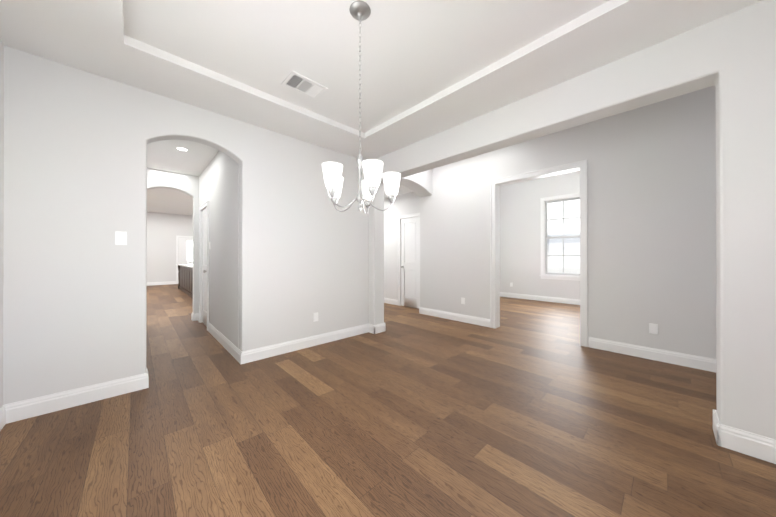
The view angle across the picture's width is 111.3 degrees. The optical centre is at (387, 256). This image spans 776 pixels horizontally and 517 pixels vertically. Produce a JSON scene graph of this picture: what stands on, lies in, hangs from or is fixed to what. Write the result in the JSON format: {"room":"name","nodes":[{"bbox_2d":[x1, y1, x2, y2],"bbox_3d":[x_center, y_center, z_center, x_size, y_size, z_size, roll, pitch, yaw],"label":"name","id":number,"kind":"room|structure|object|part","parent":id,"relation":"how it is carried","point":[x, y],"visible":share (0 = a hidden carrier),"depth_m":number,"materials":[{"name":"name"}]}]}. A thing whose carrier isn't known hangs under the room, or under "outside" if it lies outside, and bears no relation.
{"room":"dining room","nodes":[
{"label":"dining room","id":0,"kind":"room"},
{"bbox_2d":[0,39,3,407],"bbox_3d":[-1.428,-0.635,0.403,0.150,3.650,4.130,0,0,-44],"label":"wall","id":1,"kind":"structure","parent":0,"point":[1,200],"depth_m":1.86,"materials":[{"name":"paint"}]},
{"bbox_2d":[147,212,192,281],"bbox_3d":[-10.042,-0.608,10.923,8.020,3.650,0.150,0,0,-44],"label":"wall","id":2,"kind":"structure","parent":0,"point":[164,230],"depth_m":11.30,"materials":[{"name":"paint"}]},
{"bbox_2d":[176,236,192,283],"bbox_3d":[-8.854,0.160,11.935,1.060,2.120,0.018,0,0,-44],"label":"door frame","id":3,"kind":"structure","parent":2,"relation":"attached to","point":[177,255],"depth_m":11.59,"materials":[{"name":"paint"}]},
{"bbox_2d":[178,238,192,283],"bbox_3d":[-8.842,0.199,11.922,0.900,2.018,0.049,0,0,-44],"label":"back door","id":4,"kind":"structure","parent":2,"relation":"in","point":[185,250],"depth_m":11.77,"materials":[{"name":"paint"}]},
{"bbox_3d":[-8.769,-0.220,11.963,0.460,0.920,0.003,0,0,-44],"label":"panel","id":5,"kind":"part","parent":4,"relation":"part of","materials":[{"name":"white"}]},
{"bbox_2d":[147,168,198,313],"bbox_3d":[-3.914,-0.624,4.745,1.090,3.650,0.150,0,0,-44],"label":"wall","id":6,"kind":"structure","parent":0,"point":[183,183],"depth_m":4.92,"materials":[{"name":"paint"}]},
{"bbox_2d":[3,45,368,404],"bbox_3d":[-1.535,-0.628,3.143,3.670,3.650,0.150,0,0,-44],"label":"wall","id":7,"kind":"structure","parent":0,"point":[76,141],"depth_m":2.28,"materials":[{"name":"paint"}]},
{"bbox_2d":[115,231,126,244],"bbox_3d":[-2.310,-0.155,2.294,0.072,0.116,0.011,0,0,-44],"label":"light switch","id":8,"kind":"object","parent":7,"relation":"attached to","point":[120,238],"visible":1,"depth_m":2.29,"materials":[{"name":"white plastic"}]},
{"bbox_2d":[313,312,317,321],"bbox_3d":[-0.970,0.818,3.567,0.072,0.116,0.008,0,0,-44],"label":"outlet","id":9,"kind":"object","parent":7,"relation":"attached to","point":[315,316],"visible":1,"depth_m":3.56,"materials":[{"name":"white plastic"}]},
{"bbox_2d":[199,151,238,348],"bbox_3d":[-2.649,-0.625,4.119,0.120,3.650,2.800,0,0,-44],"label":"wall","id":10,"kind":"structure","parent":0,"point":[219,183],"depth_m":3.59,"materials":[{"name":"paint"}]},
{"bbox_2d":[199,200,208,330],"bbox_3d":[-3.127,0.152,4.601,0.148,2.098,0.776,0,0,-44],"label":"door frame","id":11,"kind":"structure","parent":10,"relation":"attached to","point":[203,206],"depth_m":4.79,"materials":[{"name":"paint"}]},
{"bbox_2d":[202,208,206,325],"bbox_3d":[-3.161,0.177,4.568,0.106,2.029,0.620,0,0,-44],"label":"hall door","id":12,"kind":"structure","parent":10,"relation":"in","point":[204,266],"depth_m":4.67,"materials":[{"name":"paint"}]},
{"bbox_2d":[0,0,762,215],"bbox_3d":[-2.704,-1.946,5.864,11.740,0.900,17.300,0,0,-44],"label":"ceiling","id":13,"kind":"structure","parent":0,"point":[429,68],"depth_m":2.01,"materials":[{"name":"paint"}]},
{"bbox_2d":[281,71,327,99],"bbox_3d":[-0.768,-1.564,2.447,0.340,0.012,0.240,0,0,-44],"label":"ceiling vent","id":14,"kind":"object","parent":13,"relation":"in","point":[302,84],"visible":1,"depth_m":2.44,"materials":[{"name":"silver metal"}]},
{"bbox_2d":[322,0,400,213],"bbox_3d":[-0.191,-0.927,1.681,0.496,1.290,0.513,0,0,-44],"label":"chandelier","id":15,"kind":"object","parent":13,"relation":"hanging from","point":[360,12],"visible":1,"depth_m":1.67,"materials":[{"name":"white glass"}]},
{"bbox_3d":[-0.178,-1.099,1.695,0.018,0.854,0.017,0,0,-44],"label":"chain","id":16,"kind":"part","parent":15,"relation":"part of","materials":[{"name":"silver metal"}]},
{"bbox_2d":[0,284,775,516],"bbox_3d":[-2.166,1.231,6.712,14.500,0.050,19.200,0,0,-44],"label":"floor","id":17,"kind":"structure","parent":0,"point":[530,408],"depth_m":1.77,"materials":[{"name":"brown wood"}]},
{"bbox_2d":[177,264,192,298],"bbox_3d":[-5.972,0.771,8.669,1.020,0.880,4.320,0,0,-44],"label":"kitchen island","id":18,"kind":"object","parent":17,"relation":"on","point":[185,276],"depth_m":8.48,"materials":[{"name":"brown wood"}]},
{"bbox_2d":[181,264,192,267],"bbox_3d":[-5.972,0.311,8.671,1.080,0.040,4.380,0,0,-44],"label":"island countertop","id":19,"kind":"structure","parent":18,"relation":"on","point":[182,265],"depth_m":8.48,"materials":[{"name":"white stone"}]},
{"bbox_2d":[384,192,419,299],"bbox_3d":[-0.277,-0.618,7.167,0.160,3.650,3.850,0,0,-44],"label":"wall","id":20,"kind":"structure","parent":0,"point":[406,204],"depth_m":6.60,"materials":[{"name":"paint"}]},
{"bbox_2d":[398,213,419,305],"bbox_3d":[0.565,0.111,6.269,0.178,2.188,0.766,0,0,-44],"label":"door frame","id":21,"kind":"structure","parent":20,"relation":"attached to","point":[399,250],"depth_m":6.45,"materials":[{"name":"paint"}]},
{"bbox_2d":[401,216,419,307],"bbox_3d":[0.516,0.137,6.222,0.106,2.119,0.610,0,0,-44],"label":"hall door","id":22,"kind":"structure","parent":20,"relation":"in","point":[410,261],"depth_m":6.24,"materials":[{"name":"paint"}]},
{"bbox_2d":[400,169,431,196],"bbox_3d":[0.262,-1.840,4.971,1.490,1.216,0.320,0,0,-44],"label":"arch","id":23,"kind":"object","parent":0,"point":[419,184],"visible":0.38,"depth_m":5.20,"materials":[{"name":"paint"}]},
{"bbox_2d":[500,171,579,299],"bbox_3d":[4.619,-0.619,6.785,0.150,3.650,3.850,0,0,-44],"label":"wall","id":24,"kind":"structure","parent":0,"point":[520,236],"depth_m":7.36,"materials":[{"name":"paint"}]},
{"bbox_2d":[539,193,579,280],"bbox_3d":[4.511,-0.481,6.841,0.160,2.175,1.050,0,0,-44],"label":"window","id":25,"kind":"structure","parent":24,"relation":"in","point":[545,201],"depth_m":7.00,"materials":[{"name":"paint"}]},
{"bbox_2d":[420,86,715,358],"bbox_3d":[2.891,-0.627,3.363,0.150,3.650,6.270,0,0,-44],"label":"wall","id":26,"kind":"structure","parent":0,"point":[651,213],"depth_m":3.23,"materials":[{"name":"paint"}]},
{"bbox_2d":[0,281,775,463],"bbox_3d":[-2.704,1.137,5.856,11.740,0.135,17.300,0,0,-44],"label":"baseboard","id":27,"kind":"structure","parent":26,"relation":"attached to","point":[749,443],"depth_m":2.81,"materials":[{"name":"paint"}]},
{"bbox_2d":[490,160,587,346],"bbox_3d":[2.244,-0.037,4.043,0.202,2.473,1.316,0,0,-44],"label":"door frame","id":28,"kind":"structure","parent":26,"relation":"attached to","point":[496,184],"depth_m":3.99,"materials":[{"name":"paint"}]},
{"bbox_2d":[649,323,657,333],"bbox_3d":[3.065,0.837,3.062,0.008,0.116,0.072,0,0,-44],"label":"outlet","id":29,"kind":"object","parent":26,"relation":"attached to","point":[653,328],"visible":1,"depth_m":3.06,"materials":[{"name":"white plastic"}]},
{"bbox_2d":[369,0,775,439],"bbox_3d":[1.145,-0.629,2.834,0.210,3.650,4.110,0,0,-44],"label":"wall","id":30,"kind":"structure","parent":0,"point":[731,57],"depth_m":1.66,"materials":[{"name":"paint"}]},
{"label":"outside","id":31,"kind":"structure","parent":0,"visible":0},
{"bbox_2d":[547,199,579,273],"bbox_3d":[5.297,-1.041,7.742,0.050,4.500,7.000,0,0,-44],"label":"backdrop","id":32,"kind":"structure","parent":31,"point":[575,243],"depth_m":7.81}
]}

